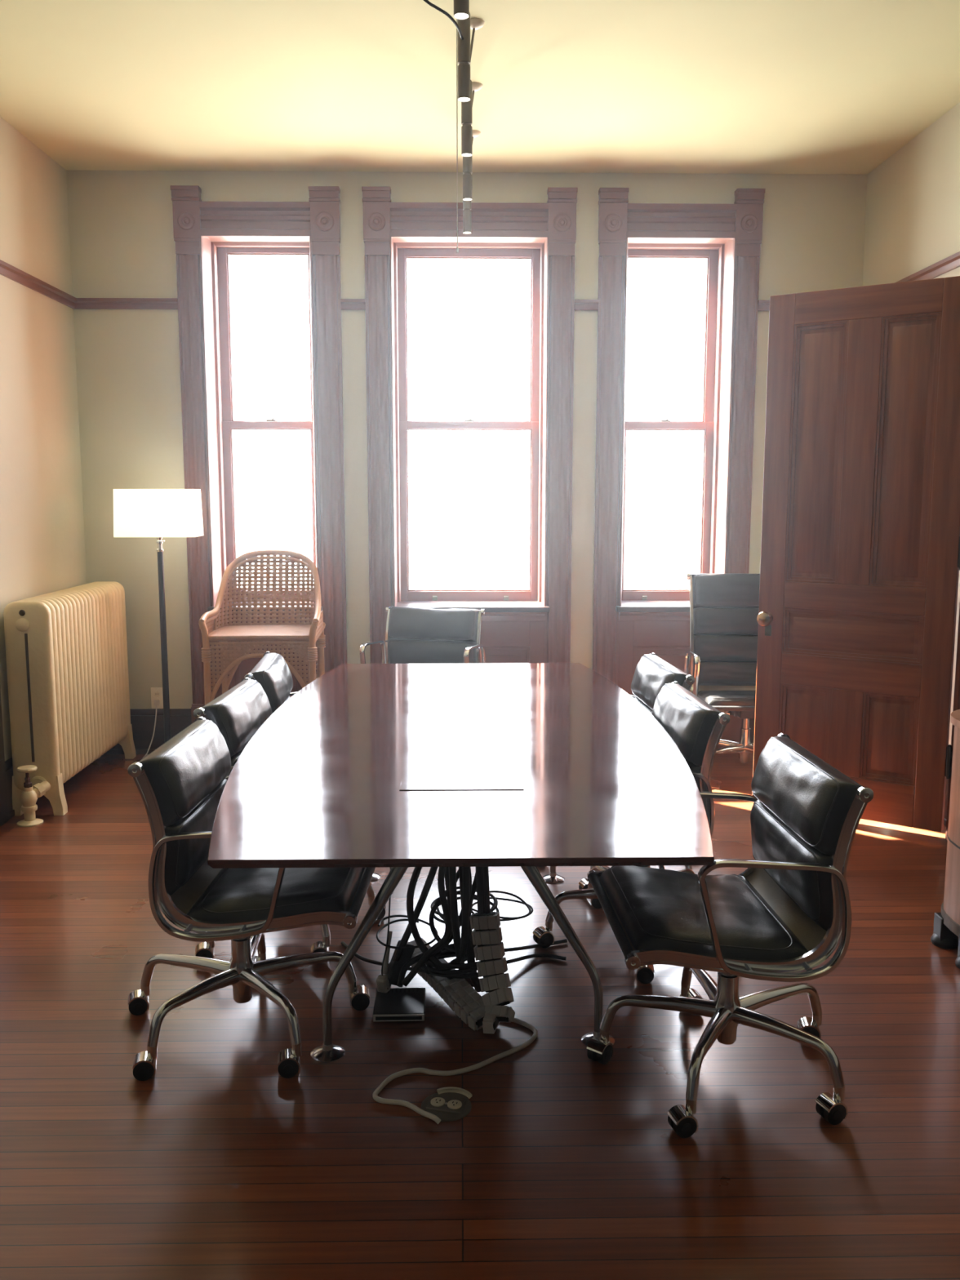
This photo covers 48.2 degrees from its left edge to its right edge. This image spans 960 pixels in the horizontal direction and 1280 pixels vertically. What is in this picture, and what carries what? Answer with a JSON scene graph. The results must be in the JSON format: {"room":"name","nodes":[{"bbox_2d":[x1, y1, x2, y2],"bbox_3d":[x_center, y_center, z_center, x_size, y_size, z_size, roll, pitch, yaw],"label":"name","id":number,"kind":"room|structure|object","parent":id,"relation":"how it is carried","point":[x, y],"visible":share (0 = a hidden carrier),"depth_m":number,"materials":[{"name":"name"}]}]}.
{"room":"office","nodes":[
{"label":"office","id":0,"kind":"room"},
{"bbox_2d":[0,116,87,760],"bbox_3d":[-2.313,-0.436,2.372,0.300,3.215,8.100,0,8,-1],"label":"wall","id":1,"kind":"structure","parent":0,"point":[42,551],"depth_m":5.35,"materials":[{"name":"paint"}]},
{"bbox_2d":[0,689,8,826],"bbox_3d":[-2.158,0.467,4.274,0.023,0.905,1.215,0,8,-1],"label":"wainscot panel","id":2,"kind":"object","parent":1,"relation":"attached to","point":[3,797],"visible":1,"depth_m":4.86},
{"bbox_2d":[4,757,39,820],"bbox_3d":[-2.146,1.033,2.528,0.032,0.262,7.400,0,8,-1],"label":"baseboard","id":3,"kind":"structure","parent":1,"relation":"attached to","point":[8,763],"depth_m":4.98,"materials":[{"name":"brown wood"}]},
{"bbox_2d":[0,259,76,308],"bbox_3d":[-2.147,-1.332,2.201,0.030,0.053,7.400,0,8,-1],"label":"trim","id":4,"kind":"structure","parent":1,"relation":"attached to","point":[6,270],"depth_m":5.30,"materials":[{"name":"brown wood"}]},
{"bbox_2d":[66,169,867,708],"bbox_3d":[-0.060,-0.969,6.226,4.340,3.215,0.400,0,8,-1],"label":"wall","id":5,"kind":"structure","parent":0,"point":[122,244],"depth_m":5.91,"materials":[{"name":"paint"}]},
{"bbox_2d":[151,687,163,708],"bbox_3d":[-1.856,0.334,6.167,0.072,0.124,0.010,0,8,-1],"label":"wall outlet","id":6,"kind":"object","parent":5,"relation":"attached to","point":[156,692],"visible":0.87,"depth_m":6.17,"materials":[{"name":"white plastic"}]},
{"bbox_2d":[154,691,159,697],"bbox_3d":[-1.856,0.312,6.163,0.031,0.031,0.005,0,8,-1],"label":"receptacle","id":7,"kind":"object","parent":6,"relation":"attached to","point":[157,694],"depth_m":6.16,"materials":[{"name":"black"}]},
{"bbox_2d":[170,185,346,723],"bbox_3d":[-1.210,-0.917,6.195,0.900,3.122,0.535,0,8,-1],"label":"window","id":8,"kind":"structure","parent":5,"relation":"in","point":[206,233],"depth_m":5.97,"materials":[{"name":"brown wood"}]},
{"bbox_2d":[75,297,769,311],"bbox_3d":[-0.057,-1.842,5.888,4.340,0.053,0.030,0,8,-1],"label":"trim","id":9,"kind":"structure","parent":5,"relation":"attached to","point":[81,303],"depth_m":5.86,"materials":[{"name":"brown wood"}]},
{"bbox_2d":[103,708,755,754],"bbox_3d":[-0.057,0.523,6.214,4.340,0.262,0.032,0,8,-1],"label":"baseboard","id":10,"kind":"structure","parent":5,"relation":"attached to","point":[142,720],"depth_m":6.17,"materials":[{"name":"brown wood"}]},
{"bbox_2d":[361,186,577,663],"bbox_3d":[-0.059,-0.920,6.215,1.159,3.122,0.535,0,8,-1],"label":"window","id":11,"kind":"structure","parent":5,"relation":"in","point":[532,624],"depth_m":6.04,"materials":[{"name":"brown wood"}]},
{"bbox_2d":[592,187,765,752],"bbox_3d":[1.088,-0.923,6.235,0.895,3.122,0.535,0,8,-1],"label":"window","id":12,"kind":"structure","parent":5,"relation":"in","point":[629,624],"depth_m":6.03,"materials":[{"name":"brown wood"}]},
{"bbox_2d":[0,752,959,1279],"bbox_3d":[0.657,1.208,2.652,6.240,0.120,8.100,0,8,-1],"label":"floor","id":13,"kind":"structure","parent":0,"point":[563,1163],"depth_m":2.65,"materials":[{"name":"brown wood"}]},
{"bbox_2d":[17,764,50,826],"bbox_3d":[-2.053,0.704,4.907,0.112,0.262,0.162,1,8,6],"label":"radiator valve","id":14,"kind":"object","parent":13,"relation":"on","point":[28,797],"visible":1,"depth_m":4.87,"materials":[{"name":"beige paint"}]},
{"bbox_2d":[3,581,136,815],"bbox_3d":[-2.080,0.247,5.497,0.244,1.005,1.158,0,8,-1],"label":"radiator","id":15,"kind":"object","parent":13,"relation":"on","point":[66,650],"visible":0.97,"depth_m":5.11,"materials":[{"name":"beige metal"}]},
{"bbox_2d":[113,488,204,758],"bbox_3d":[-1.741,-0.068,5.921,0.449,1.516,0.400,0,8,-2],"label":"floor lamp","id":16,"kind":"object","parent":13,"relation":"on","point":[159,513],"depth_m":5.67,"materials":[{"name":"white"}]},
{"bbox_2d":[155,537,164,551],"bbox_3d":[-1.722,-0.537,5.782,0.049,0.122,0.040,0,8,-2],"label":"socket","id":17,"kind":"object","parent":16,"relation":"attached to","point":[159,542],"depth_m":5.77,"materials":[{"name":"silver metal"}]},
{"bbox_2d":[128,716,375,1080],"bbox_3d":[-0.663,0.676,3.004,0.743,0.839,0.652,0,8,2],"label":"swivel chair","id":18,"kind":"object","parent":13,"relation":"on","point":[180,784],"visible":0.82,"depth_m":2.79,"materials":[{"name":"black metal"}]},
{"bbox_2d":[198,549,325,705],"bbox_3d":[-1.131,0.127,5.719,0.603,1.184,0.609,0,8,-3],"label":"wicker chair","id":19,"kind":"object","parent":13,"relation":"on","point":[243,637],"visible":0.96,"depth_m":5.87,"materials":[{"name":"wicker"}]},
{"bbox_2d":[244,651,297,713],"bbox_3d":[-0.693,0.492,4.332,0.743,0.839,0.652,-1,8,-4],"label":"swivel chair","id":20,"kind":"object","parent":13,"relation":"on","point":[272,672],"visible":0.15,"depth_m":4.10,"materials":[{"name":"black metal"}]},
{"bbox_2d":[193,677,386,964],"bbox_3d":[-0.676,0.583,3.677,0.743,0.839,0.652,0,8,3],"label":"swivel chair","id":21,"kind":"object","parent":13,"relation":"on","point":[239,712],"visible":0.2,"depth_m":3.46,"materials":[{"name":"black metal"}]},
{"bbox_2d":[340,941,427,973],"bbox_3d":[-0.313,0.996,3.368,0.029,0.106,0.518,-6,10,-36],"label":"cable","id":22,"kind":"object","parent":13,"relation":"on","point":[344,944],"visible":0.57,"depth_m":3.40,"materials":[{"name":"black rubber"}]},
{"bbox_2d":[373,987,426,1022],"bbox_3d":[-0.234,1.065,3.138,0.148,0.023,0.172,0,8,-2],"label":"box","id":23,"kind":"object","parent":13,"relation":"on","point":[398,1004],"visible":0.99,"depth_m":3.11,"materials":[{"name":"black plastic"}]},
{"bbox_2d":[375,931,392,992],"bbox_3d":[-0.282,0.972,3.207,0.032,0.189,0.085,3,8,19],"label":"plug","id":24,"kind":"object","parent":23,"relation":"attached to","point":[382,981],"visible":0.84,"depth_m":3.19,"materials":[{"name":"black plastic"}]},
{"bbox_2d":[359,606,485,663],"bbox_3d":[-0.333,0.279,5.762,0.643,0.871,0.675,2,8,15],"label":"swivel chair","id":25,"kind":"object","parent":13,"relation":"on","point":[414,635],"visible":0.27,"depth_m":5.84,"materials":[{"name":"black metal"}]},
{"bbox_2d":[421,1086,471,1121],"bbox_3d":[-0.083,1.141,2.640,0.124,0.017,0.128,2,8,15],"label":"floor outlet","id":26,"kind":"object","parent":13,"relation":"on","point":[449,1105],"visible":1,"depth_m":2.63,"materials":[{"name":"black metal"}]},
{"bbox_2d":[430,1097,444,1106],"bbox_3d":[-0.104,1.139,2.643,0.036,0.007,0.036,-1,8,-7],"label":"receptacle","id":27,"kind":"object","parent":26,"relation":"attached to","point":[434,1101],"depth_m":2.64,"materials":[{"name":"beige plastic"}]},
{"bbox_2d":[447,1099,462,1109],"bbox_3d":[-0.062,1.141,2.632,0.036,0.007,0.036,-3,9,-22],"label":"receptacle","id":28,"kind":"object","parent":26,"relation":"attached to","point":[451,1104],"depth_m":2.63,"materials":[{"name":"beige plastic"}]},
{"bbox_2d":[372,1017,537,1124],"bbox_3d":[-0.050,1.112,2.844,0.224,0.020,0.540,5,9,32],"label":"cable","id":29,"kind":"object","parent":13,"relation":"on","point":[388,1101],"visible":0.97,"depth_m":2.78,"materials":[{"name":"grey plastic"}]},
{"bbox_2d":[207,662,714,1062],"bbox_3d":[-0.060,0.646,3.571,1.316,0.742,2.580,0,8,-1],"label":"conference table","id":30,"kind":"object","parent":13,"relation":"on","point":[528,766],"visible":0.91,"depth_m":2.90,"materials":[{"name":"wood"}]},
{"bbox_2d":[381,866,391,989],"bbox_3d":[-0.195,0.705,3.204,0.224,0.658,0.054,-3,9,-23],"label":"wire","id":31,"kind":"object","parent":30,"relation":"hanging from","point":[389,900],"visible":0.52,"depth_m":3.19,"materials":[{"name":"black rubber"}]},
{"bbox_2d":[376,915,438,949],"bbox_3d":[-0.221,0.889,3.276,0.187,0.033,0.212,0,8,-1],"label":"coiled cable","id":32,"kind":"object","parent":30,"relation":"hanging from","point":[391,916],"visible":0.8,"depth_m":3.29,"materials":[{"name":"black rubber"}]},
{"bbox_2d":[392,866,437,961],"bbox_3d":[-0.180,0.671,3.147,0.193,0.620,0.044,4,9,26],"label":"hanging cable","id":33,"kind":"object","parent":30,"relation":"hanging from","point":[433,870],"visible":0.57,"depth_m":3.15,"materials":[{"name":"black rubber"}]},
{"bbox_2d":[385,939,414,986],"bbox_3d":[-0.244,0.983,3.251,0.094,0.142,0.035,-4,9,-26],"label":"power adapter","id":34,"kind":"object","parent":33,"relation":"hanging from","point":[394,968],"visible":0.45,"depth_m":3.23,"materials":[{"name":"black plastic"}]},
{"bbox_2d":[401,866,452,986],"bbox_3d":[-0.151,0.694,3.090,0.159,0.651,0.042,1,8,8],"label":"hanging cable","id":35,"kind":"object","parent":30,"relation":"hanging from","point":[441,876],"visible":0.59,"depth_m":3.10,"materials":[{"name":"black rubber"}]},
{"bbox_2d":[406,866,453,979],"bbox_3d":[-0.132,0.701,3.115,0.161,0.674,0.072,-3,8,-20],"label":"hanging cable","id":36,"kind":"object","parent":30,"relation":"hanging from","point":[410,895],"visible":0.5,"depth_m":3.12,"materials":[{"name":"black rubber"}]},
{"bbox_2d":[396,867,471,987],"bbox_3d":[-0.137,0.693,3.159,0.226,0.667,0.067,-1,8,-6],"label":"hanging cable","id":37,"kind":"object","parent":30,"relation":"hanging from","point":[412,961],"visible":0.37,"depth_m":3.20,"materials":[{"name":"black rubber"}]},
{"bbox_2d":[444,866,454,946],"bbox_3d":[-0.080,0.687,3.203,0.038,0.667,0.080,5,9,34],"label":"hanging cable","id":38,"kind":"object","parent":30,"relation":"hanging from","point":[446,872],"visible":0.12,"depth_m":3.19,"materials":[{"name":"black rubber"}]},
{"bbox_2d":[434,866,470,969],"bbox_3d":[-0.082,0.681,3.126,0.116,0.633,0.036,4,9,24],"label":"hanging cable","id":39,"kind":"object","parent":30,"relation":"hanging from","point":[466,870],"visible":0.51,"depth_m":3.12,"materials":[{"name":"black rubber"}]},
{"bbox_2d":[429,869,475,956],"bbox_3d":[-0.082,0.659,3.164,0.141,0.602,0.044,0,8,-1],"label":"hanging cable","id":40,"kind":"object","parent":30,"relation":"hanging from","point":[437,903],"visible":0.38,"depth_m":3.20,"materials":[{"name":"black rubber"}]},
{"bbox_2d":[448,866,473,986],"bbox_3d":[-0.051,0.711,3.159,0.030,0.702,0.125,5,9,31],"label":"hanging cable","id":41,"kind":"object","parent":30,"relation":"hanging from","point":[452,870],"visible":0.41,"depth_m":3.13,"materials":[{"name":"black rubber"}]},
{"bbox_2d":[450,944,475,963],"bbox_3d":[-0.034,0.665,3.133,0.110,0.603,0.025,-2,8,-13],"label":"hanging cable","id":42,"kind":"object","parent":30,"relation":"hanging from","point":[453,961],"visible":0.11,"depth_m":3.16,"materials":[{"name":"black plastic"}]},
{"bbox_2d":[430,886,499,923],"bbox_3d":[-0.047,0.835,3.365,0.216,0.057,0.226,0,8,-1],"label":"coiled cable","id":43,"kind":"object","parent":30,"relation":"hanging from","point":[495,904],"visible":0.32,"depth_m":3.35,"materials":[{"name":"black rubber"}]},
{"bbox_2d":[458,866,480,991],"bbox_3d":[-0.025,0.712,3.147,0.093,0.701,0.045,-6,10,-36],"label":"hanging cable","id":44,"kind":"object","parent":30,"relation":"hanging from","point":[470,951],"visible":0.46,"depth_m":3.15,"materials":[{"name":"black rubber"}]},
{"bbox_2d":[469,871,476,911],"bbox_3d":[-0.014,0.667,3.165,0.036,0.616,0.129,-3,8,-19],"label":"hanging cable","id":45,"kind":"object","parent":30,"relation":"hanging from","point":[474,883],"visible":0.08,"depth_m":3.17,"materials":[{"name":"black rubber"}]},
{"bbox_2d":[475,866,483,914],"bbox_3d":[-0.013,0.588,3.071,0.061,0.436,0.026,5,9,33],"label":"hanging cable","id":46,"kind":"object","parent":30,"relation":"hanging from","point":[478,873],"visible":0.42,"depth_m":3.07,"materials":[{"name":"black rubber"}]},
{"bbox_2d":[480,866,484,913],"bbox_3d":[-0.002,0.586,3.083,0.027,0.436,0.070,-7,11,-42],"label":"hanging cable","id":47,"kind":"object","parent":30,"relation":"hanging from","point":[482,869],"visible":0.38,"depth_m":3.08,"materials":[{"name":"black rubber"}]},
{"bbox_2d":[482,866,490,913],"bbox_3d":[0.008,0.587,3.076,0.065,0.436,0.026,8,11,44],"label":"hanging cable","id":48,"kind":"object","parent":30,"relation":"hanging from","point":[486,873],"visible":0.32,"depth_m":3.07,"materials":[{"name":"black rubber"}]},
{"bbox_2d":[471,890,533,920],"bbox_3d":[0.061,0.853,3.432,0.221,0.042,0.191,0,8,-1],"label":"coiled cable","id":49,"kind":"object","parent":30,"relation":"hanging from","point":[529,907],"visible":0.58,"depth_m":3.46,"materials":[{"name":"black rubber"}]},
{"bbox_2d":[409,911,515,1033],"bbox_3d":[-0.064,0.921,3.176,0.144,0.304,0.499,-5,9,-31],"label":"organizer","id":50,"kind":"object","parent":13,"relation":"on","point":[486,1011],"visible":0.74,"depth_m":3.06,"materials":[{"name":"grey plastic"}]},
{"bbox_2d":[421,943,481,978],"bbox_3d":[-0.055,0.950,3.191,0.243,0.062,0.154,0,8,-1],"label":"coiled cable","id":51,"kind":"object","parent":50,"relation":"on","point":[462,973],"visible":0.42,"depth_m":3.13,"materials":[{"name":"black rubber"}]},
{"bbox_2d":[504,938,567,951],"bbox_3d":[0.123,0.987,3.461,0.429,0.094,0.033,-7,10,-41],"label":"cable","id":52,"kind":"object","parent":13,"relation":"on","point":[527,947],"visible":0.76,"depth_m":3.50,"materials":[{"name":"black rubber"}]},
{"bbox_2d":[506,953,566,964],"bbox_3d":[0.107,1.012,3.390,0.368,0.064,0.070,-5,9,-31],"label":"cable","id":53,"kind":"object","parent":13,"relation":"on","point":[535,955],"visible":0.64,"depth_m":3.46,"materials":[{"name":"black rubber"}]},
{"bbox_2d":[539,653,695,889],"bbox_3d":[0.560,0.500,4.277,0.720,0.839,0.654,-1,8,-5],"label":"swivel chair","id":54,"kind":"object","parent":13,"relation":"on","point":[651,673],"visible":0.19,"depth_m":4.13,"materials":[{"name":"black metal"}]},
{"bbox_2d":[532,681,729,983],"bbox_3d":[0.498,0.598,3.565,0.649,0.839,0.661,-1,8,-5],"label":"swivel chair","id":55,"kind":"object","parent":13,"relation":"on","point":[696,727],"visible":0.27,"depth_m":3.34,"materials":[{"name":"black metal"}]},
{"bbox_2d":[684,573,759,763],"bbox_3d":[1.432,0.201,5.633,0.666,1.060,0.644,0,8,2],"label":"chair","id":56,"kind":"object","parent":13,"relation":"on","point":[722,655],"visible":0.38,"depth_m":5.77,"materials":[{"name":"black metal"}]},
{"bbox_2d":[586,733,873,1137],"bbox_3d":[0.616,0.707,2.779,0.675,0.839,0.657,0,8,-3],"label":"swivel chair","id":57,"kind":"object","parent":13,"relation":"on","point":[780,918],"visible":0.96,"depth_m":2.61,"materials":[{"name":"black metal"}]},
{"bbox_2d":[930,709,959,968],"bbox_3d":[1.839,0.644,3.454,0.650,0.778,0.556,0,8,-1],"label":"base cabinet","id":58,"kind":"object","parent":13,"relation":"on","point":[946,930],"visible":1,"depth_m":3.50,"materials":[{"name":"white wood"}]},
{"bbox_2d":[0,0,959,173],"bbox_3d":[0.657,-2.110,2.194,6.240,0.150,8.100,0,8,-1],"label":"ceiling","id":59,"kind":"structure","parent":0,"point":[712,86],"depth_m":4.57,"materials":[{"name":"paint"}]},
{"bbox_2d":[423,0,463,39],"bbox_3d":[-0.245,-2.025,3.212,0.514,0.292,0.089,-5,9,-33],"label":"cable","id":60,"kind":"object","parent":59,"relation":"hanging from","point":[428,2],"visible":1,"depth_m":3.28,"materials":[{"name":"black rubber"}]},
{"bbox_2d":[453,0,469,19],"bbox_3d":[-0.026,-1.885,2.813,0.088,0.465,0.074,0,8,-1],"label":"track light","id":61,"kind":"object","parent":59,"relation":"hanging from","point":[461,7],"visible":1,"depth_m":2.83,"materials":[{"name":"brown metal"}]},
{"bbox_2d":[456,13,470,253],"bbox_3d":[-0.032,-1.725,3.439,0.096,0.953,0.098,0,8,-1],"label":"pendant light","id":62,"kind":"object","parent":59,"relation":"hanging from","point":[464,46],"depth_m":3.42,"materials":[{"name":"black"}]},
{"bbox_2d":[462,129,480,234],"bbox_3d":[-0.039,-2.214,5.196,0.088,0.465,0.074,0,8,-1],"label":"pendant light","id":63,"kind":"object","parent":59,"relation":"hanging from","point":[466,204],"visible":0.59,"depth_m":5.20,"materials":[{"name":"black"}]},
{"bbox_2d":[461,17,484,156],"bbox_3d":[-0.026,-2.047,3.986,0.088,0.465,0.074,0,8,-1],"label":"pendant light","id":64,"kind":"object","parent":59,"relation":"hanging from","point":[476,24],"visible":0.82,"depth_m":3.99,"materials":[{"name":"black metal"}]},
{"bbox_2d":[462,82,483,200],"bbox_3d":[-0.031,-2.132,4.599,0.088,0.465,0.074,0,8,-1],"label":"pendant light","id":65,"kind":"object","parent":59,"relation":"hanging from","point":[467,161],"visible":0.61,"depth_m":4.60,"materials":[{"name":"black metal"}]},
{"bbox_2d":[862,102,959,744],"bbox_3d":[2.257,-0.447,2.452,0.160,3.215,8.100,0,8,-1],"label":"wall","id":66,"kind":"structure","parent":0,"point":[913,213],"depth_m":5.22,"materials":[{"name":"paint"}]},
{"bbox_2d":[896,251,959,282],"bbox_3d":[2.163,-1.343,2.276,0.030,0.053,7.400,0,8,-1],"label":"trim","id":67,"kind":"structure","parent":66,"relation":"attached to","point":[952,262],"depth_m":4.95,"materials":[{"name":"brown wood"}]},
{"bbox_2d":[943,778,948,826],"bbox_3d":[2.162,1.022,2.603,0.032,0.262,7.400,0,8,-1],"label":"baseboard","id":68,"kind":"structure","parent":66,"relation":"attached to","point":[947,780],"depth_m":4.86,"materials":[{"name":"brown wood"}]},
{"bbox_2d":[945,605,959,840],"bbox_3d":[2.176,-0.320,4.068,0.285,2.520,1.136,0,8,-1],"label":"door frame","id":69,"kind":"structure","parent":66,"relation":"in","point":[957,686],"depth_m":4.56,"materials":[{"name":"brown wood"}]},
{"bbox_2d":[751,275,959,831],"bbox_3d":[1.685,-0.360,4.771,0.873,2.337,0.181,5,9,31],"label":"door","id":70,"kind":"structure","parent":69,"relation":"attached to","point":[860,566],"depth_m":4.71,"materials":[{"name":"brown wood"}]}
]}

